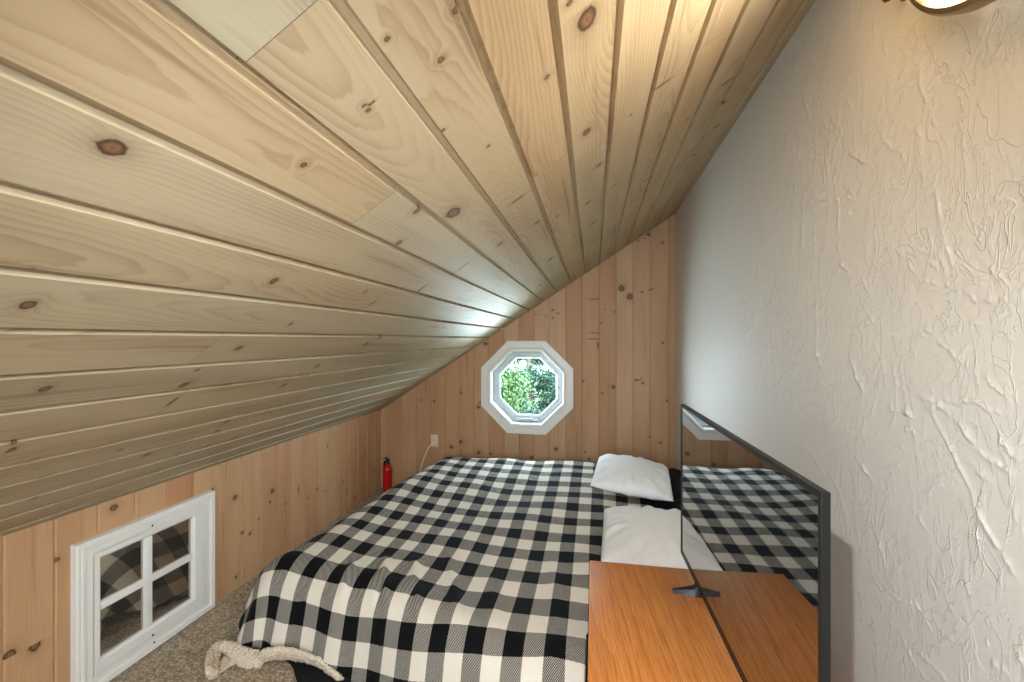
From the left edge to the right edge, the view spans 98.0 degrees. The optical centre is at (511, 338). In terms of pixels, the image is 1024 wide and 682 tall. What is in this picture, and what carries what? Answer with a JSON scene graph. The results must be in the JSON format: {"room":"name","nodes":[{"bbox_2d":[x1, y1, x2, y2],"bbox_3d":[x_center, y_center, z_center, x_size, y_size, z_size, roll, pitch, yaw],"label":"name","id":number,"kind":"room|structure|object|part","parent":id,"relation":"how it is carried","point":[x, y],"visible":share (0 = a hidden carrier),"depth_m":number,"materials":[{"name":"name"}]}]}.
{"room":"bedroom","nodes":[
{"label":"bedroom","id":0,"kind":"room"},
{"bbox_2d":[0,410,380,681],"bbox_3d":[-1.729,1.029,1.489,0.005,0.742,5.510,0,0,10],"label":"wall","id":1,"kind":"structure","parent":0,"point":[269,501],"depth_m":2.42,"materials":[{"name":"brown wood"}]},
{"bbox_2d":[70,490,214,681],"bbox_3d":[-1.617,1.091,2.010,0.037,0.605,0.633,0,0,10],"label":"window","id":2,"kind":"structure","parent":1,"relation":"in","point":[135,585],"depth_m":1.94,"materials":[{"name":"wood"}]},
{"bbox_3d":[-1.651,0.970,1.879,0.006,0.185,0.187,0,0,10],"label":"pane","id":3,"kind":"part","parent":2,"relation":"part of","materials":[{"name":"glass"}]},
{"bbox_3d":[-1.651,1.185,1.879,0.006,0.199,0.187,0,0,10],"label":"pane","id":4,"kind":"part","parent":2,"relation":"part of","materials":[{"name":"glass"}]},
{"bbox_3d":[-1.616,1.091,2.009,0.023,0.485,0.513,0,0,10],"label":"sash","id":5,"kind":"part","parent":2,"relation":"part of","materials":[{"name":"white wood"}]},
{"bbox_3d":[-1.611,0.970,2.101,0.006,0.185,0.209,0,0,10],"label":"pane","id":6,"kind":"part","parent":2,"relation":"part of","materials":[{"name":"glass"}]},
{"bbox_3d":[-1.611,1.185,2.101,0.006,0.199,0.209,0,0,10],"label":"pane","id":7,"kind":"part","parent":2,"relation":"part of","materials":[{"name":"glass"}]},
{"bbox_2d":[109,488,587,681],"bbox_3d":[-0.429,1.450,1.247,2.739,0.100,5.600,0,0,10],"label":"floor","id":8,"kind":"structure","parent":0,"point":[181,658],"depth_m":1.98,"materials":[{"name":"carpet"}]},
{"bbox_2d":[383,457,391,490],"bbox_3d":[-1.155,1.249,4.120,0.091,0.298,0.091,0,0,-6],"label":"fire extinguisher","id":9,"kind":"object","parent":8,"relation":"on","point":[387,469],"visible":0.94,"depth_m":4.09,"materials":[{"name":"red metal"}]},
{"bbox_2d":[284,468,680,681],"bbox_3d":[0.082,1.156,2.505,2.049,0.476,2.241,0,0,10],"label":"bed","id":10,"kind":"object","parent":8,"relation":"on","point":[303,672],"visible":0.02,"depth_m":1.90,"materials":[{"name":"black fabric"}]},
{"bbox_2d":[204,457,647,681],"bbox_3d":[-0.245,1.188,2.575,2.076,0.421,2.368,0,0,10],"label":"blanket","id":11,"kind":"object","parent":10,"relation":"on","point":[464,569],"visible":0.91,"depth_m":1.98,"materials":[{"name":"multicoloured fabric"}]},
{"bbox_3d":[0.234,1.244,2.681,1.700,0.288,1.640,0,0,10],"label":"mattress","id":12,"kind":"part","parent":10,"relation":"part of","materials":[{"name":"fabric"}]},
{"bbox_2d":[590,454,673,501],"bbox_3d":[0.818,0.918,3.033,0.498,0.170,0.602,0,0,16],"label":"pillow","id":13,"kind":"object","parent":10,"relation":"on","point":[628,475],"visible":1,"depth_m":2.84,"materials":[{"name":"white fabric"}]},
{"bbox_2d":[601,505,687,568],"bbox_3d":[0.723,0.968,2.196,0.540,0.142,0.600,0,0,13],"label":"pillow","id":14,"kind":"object","parent":10,"relation":"on","point":[648,535],"visible":0.7,"depth_m":2.07,"materials":[{"name":"white fabric"}]},
{"bbox_2d":[588,560,742,681],"bbox_3d":[0.397,1.089,0.941,0.467,0.619,1.194,0,0,10],"label":"dresser","id":15,"kind":"object","parent":8,"relation":"on","point":[640,630],"visible":0.83,"depth_m":1.19,"materials":[{"name":"orange wood"}]},
{"bbox_2d":[672,404,830,681],"bbox_3d":[0.542,0.503,1.101,0.173,0.554,0.907,0,0,8],"label":"television","id":16,"kind":"object","parent":15,"relation":"on","point":[756,531],"visible":1,"depth_m":0.90,"materials":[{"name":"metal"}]},
{"bbox_2d":[0,0,815,536],"bbox_3d":[-0.460,-0.238,1.253,2.739,1.824,5.700,0,0,10],"label":"ceiling","id":17,"kind":"structure","parent":0,"point":[165,193],"depth_m":0.93,"materials":[{"name":"brown wood"}]},
{"bbox_2d":[381,215,674,487],"bbox_3d":[0.069,0.168,3.954,2.669,2.465,0.005,0,0,10],"label":"wall","id":18,"kind":"structure","parent":0,"point":[614,325],"depth_m":3.84,"materials":[{"name":"brown wood"}]},
{"bbox_2d":[420,442,434,471],"bbox_3d":[-0.827,1.173,4.003,0.288,0.450,0.068,0,0,-41],"label":"power cord","id":19,"kind":"object","parent":18,"relation":"attached to","point":[433,443],"visible":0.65,"depth_m":4.04,"materials":[{"name":"white plastic"}]},
{"bbox_2d":[431,434,437,446],"bbox_3d":[-0.714,0.935,4.090,0.070,0.114,0.008,0,0,10],"label":"wall outlet","id":20,"kind":"object","parent":18,"relation":"attached to","point":[434,438],"visible":1,"depth_m":4.08,"materials":[{"name":"beige plastic"}]},
{"bbox_2d":[481,341,572,434],"bbox_3d":[0.136,0.428,3.977,0.822,0.822,0.126,0,0,10],"label":"window","id":21,"kind":"structure","parent":18,"relation":"in","point":[512,422],"depth_m":3.95,"materials":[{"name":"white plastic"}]},
{"bbox_3d":[0.143,0.428,4.014,0.626,0.626,0.040,0,0,10],"label":"sash","id":22,"kind":"part","parent":21,"relation":"part of","materials":[{"name":"white plastic"}]},
{"bbox_2d":[675,0,1023,681],"bbox_3d":[0.868,0.164,1.016,0.005,2.472,5.510,0,0,10],"label":"wall","id":23,"kind":"structure","parent":0,"point":[849,255],"depth_m":1.04,"materials":[{"name":"paint"}]},
{"bbox_2d":[909,0,995,16],"bbox_3d":[0.751,-0.780,0.651,0.104,0.500,0.500,0,0,10],"label":"wall lamp","id":24,"kind":"object","parent":23,"relation":"attached to","point":[940,8],"visible":1,"depth_m":0.77,"materials":[{"name":"white glass"}]},
{"bbox_3d":[0.731,-0.780,0.655,0.064,0.462,0.462,0,0,10],"label":"lamp shade","id":25,"kind":"part","parent":24,"relation":"part of","materials":[{"name":"white glass"}]},
{"label":"outside","id":26,"kind":"structure","parent":0,"visible":0},
{"bbox_3d":[3.001,4.200,22.069,26.000,0.200,35.500,0,0,10],"label":"ground","id":27,"kind":"structure","parent":26,"visible":0},
{"bbox_2d":[501,358,541,413],"bbox_3d":[-1.866,0.328,14.928,5.764,8.334,6.434,0,0,-10],"label":"leafy tree","id":28,"kind":"object","parent":27,"relation":"on","point":[510,385],"visible":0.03,"depth_m":13.89,"materials":[{"name":"green plant"}]},
{"bbox_2d":[507,358,555,413],"bbox_3d":[0.724,0.591,21.022,4.316,7.614,4.370,0,0,-27],"label":"leafy tree","id":29,"kind":"object","parent":27,"relation":"on","point":[546,380],"visible":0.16,"depth_m":20.29,"materials":[{"name":"green plant"}]}
]}

